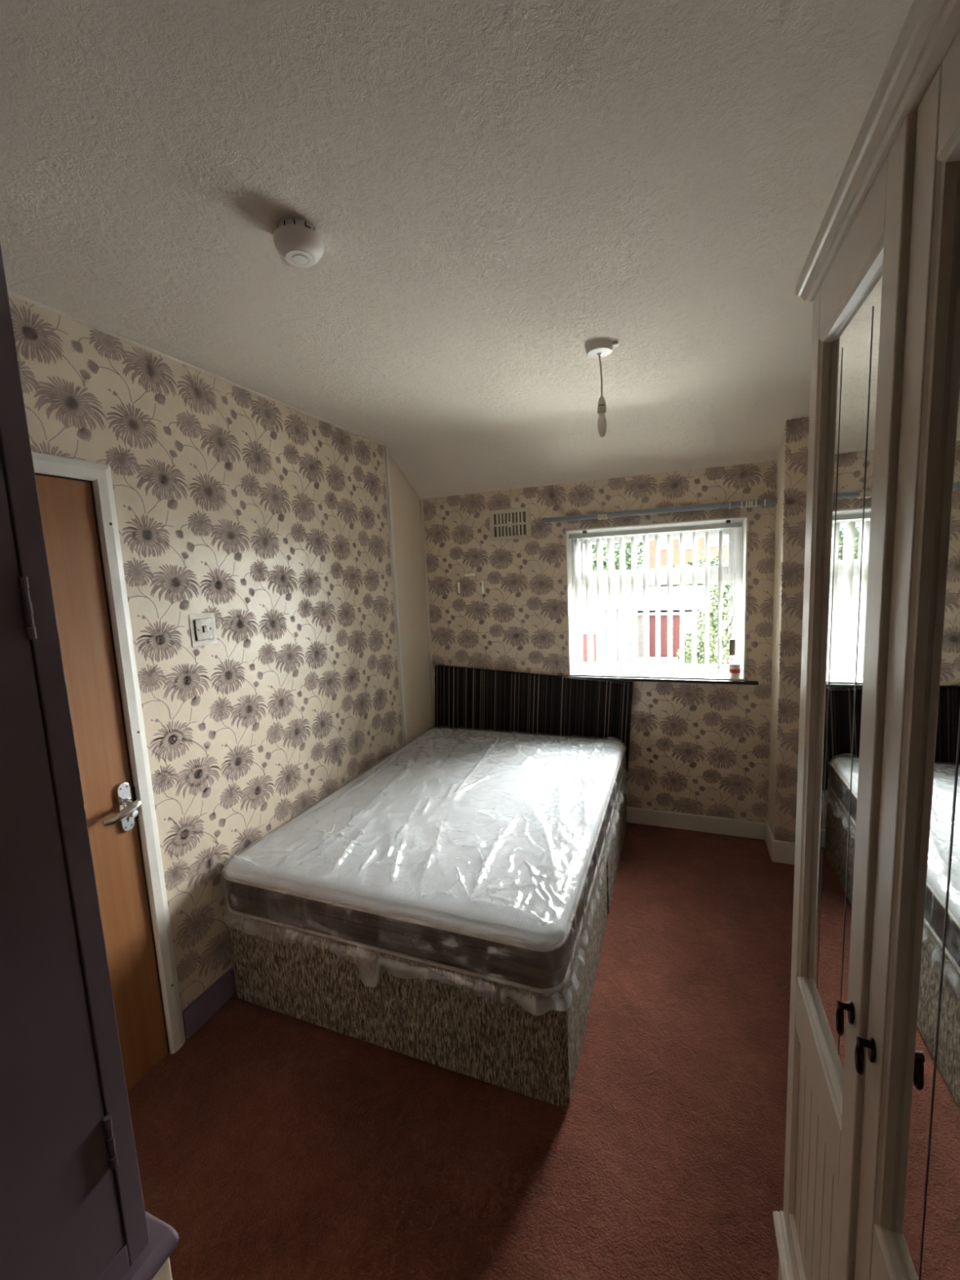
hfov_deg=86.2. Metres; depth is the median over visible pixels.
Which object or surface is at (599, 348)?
pendant light
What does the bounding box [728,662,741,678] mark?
tub
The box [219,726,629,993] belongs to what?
mattress
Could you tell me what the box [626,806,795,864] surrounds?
baseboard
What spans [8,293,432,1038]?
wall
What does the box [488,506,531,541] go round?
air vent
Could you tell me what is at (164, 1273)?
wall
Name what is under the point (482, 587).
tape strip
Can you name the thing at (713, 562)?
bush
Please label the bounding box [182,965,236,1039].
baseboard
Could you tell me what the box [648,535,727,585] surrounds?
house
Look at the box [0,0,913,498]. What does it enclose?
ceiling
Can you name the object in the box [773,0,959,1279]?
wardrobe
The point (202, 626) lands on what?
light switch
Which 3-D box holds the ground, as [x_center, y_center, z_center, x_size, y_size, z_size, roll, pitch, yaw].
[15.493,-1.823,44.378,120.000,0.200,86.402,0,8,21]
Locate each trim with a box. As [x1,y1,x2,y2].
[7,289,421,500]
[383,446,407,746]
[419,500,434,728]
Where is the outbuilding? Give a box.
[581,585,631,662]
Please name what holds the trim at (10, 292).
attached to the wall at (264, 516)
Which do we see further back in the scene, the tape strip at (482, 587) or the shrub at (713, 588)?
the shrub at (713, 588)
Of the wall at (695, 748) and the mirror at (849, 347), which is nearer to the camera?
the mirror at (849, 347)
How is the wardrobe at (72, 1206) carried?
on the floor
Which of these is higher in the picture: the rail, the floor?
the rail
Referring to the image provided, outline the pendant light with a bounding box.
[585,339,618,438]
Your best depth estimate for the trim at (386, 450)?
3.26 m
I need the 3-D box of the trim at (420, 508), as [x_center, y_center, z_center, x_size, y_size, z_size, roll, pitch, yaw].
[-0.370,0.048,3.712,0.006,2.063,0.022,0,8,21]
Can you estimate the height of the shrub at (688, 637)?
2.318 m
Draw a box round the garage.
[636,585,705,657]
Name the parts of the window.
handle, opening sash, sill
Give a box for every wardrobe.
[0,243,178,1279]
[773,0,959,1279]
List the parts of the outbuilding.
red door, grey post, grey post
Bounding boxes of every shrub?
[675,631,700,664]
[696,582,728,664]
[714,582,733,664]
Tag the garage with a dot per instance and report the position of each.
(700, 588)
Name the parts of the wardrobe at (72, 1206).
door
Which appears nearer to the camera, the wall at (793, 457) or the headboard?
the wall at (793, 457)
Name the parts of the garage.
door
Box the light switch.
[188,612,217,647]
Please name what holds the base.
on the floor
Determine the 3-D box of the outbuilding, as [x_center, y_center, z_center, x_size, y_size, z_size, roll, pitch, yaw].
[4.107,-0.845,25.039,6.440,3.735,2.080,0,8,21]
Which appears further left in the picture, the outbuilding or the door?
the door
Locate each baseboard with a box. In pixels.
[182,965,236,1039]
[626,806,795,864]
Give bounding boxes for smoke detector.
[273,217,324,267]
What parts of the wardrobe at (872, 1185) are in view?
rail, panel moulding, rail, drop pull, mirror moulding, post, rail, drop pull, post, cornice, rail, mirror moulding, rail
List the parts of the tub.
lid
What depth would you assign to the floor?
1.53 m
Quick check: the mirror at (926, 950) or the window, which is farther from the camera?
the window
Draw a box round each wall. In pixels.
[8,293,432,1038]
[151,1257,172,1279]
[421,460,777,822]
[768,417,808,842]
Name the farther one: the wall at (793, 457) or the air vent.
the air vent
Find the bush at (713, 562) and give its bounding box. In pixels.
[636,553,733,625]
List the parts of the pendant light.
bulb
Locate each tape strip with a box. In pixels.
[464,573,475,576]
[481,580,484,593]
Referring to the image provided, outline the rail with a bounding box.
[543,497,777,523]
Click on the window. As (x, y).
(741, 533)
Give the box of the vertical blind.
[568,520,742,675]
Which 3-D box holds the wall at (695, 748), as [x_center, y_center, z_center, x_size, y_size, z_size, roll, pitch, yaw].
[0.864,0.086,3.377,2.750,2.196,0.241,0,8,21]
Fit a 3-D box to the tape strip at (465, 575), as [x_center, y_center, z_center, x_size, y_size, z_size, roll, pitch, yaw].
[-0.069,-0.449,3.534,0.078,0.016,0.001,0,8,21]
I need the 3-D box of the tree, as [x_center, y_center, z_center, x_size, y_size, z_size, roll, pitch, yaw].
[8.784,-5.231,34.788,5.053,9.581,4.248,0,8,21]
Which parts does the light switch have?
plate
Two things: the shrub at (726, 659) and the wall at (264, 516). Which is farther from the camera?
the shrub at (726, 659)
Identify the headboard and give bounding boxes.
[435,664,632,774]
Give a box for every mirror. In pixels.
[807,266,882,1091]
[893,200,959,1279]
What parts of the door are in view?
lever, handle plate, strike plate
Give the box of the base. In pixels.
[226,770,626,1106]
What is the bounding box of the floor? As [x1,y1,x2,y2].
[127,822,794,1279]
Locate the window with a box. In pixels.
[565,516,758,684]
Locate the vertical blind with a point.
(588, 544)
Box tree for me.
[584,541,642,571]
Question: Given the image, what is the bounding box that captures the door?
[31,451,186,1092]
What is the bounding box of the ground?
[637,638,712,663]
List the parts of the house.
pane, pane, pane, pane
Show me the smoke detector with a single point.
(297, 241)
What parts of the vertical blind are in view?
control cord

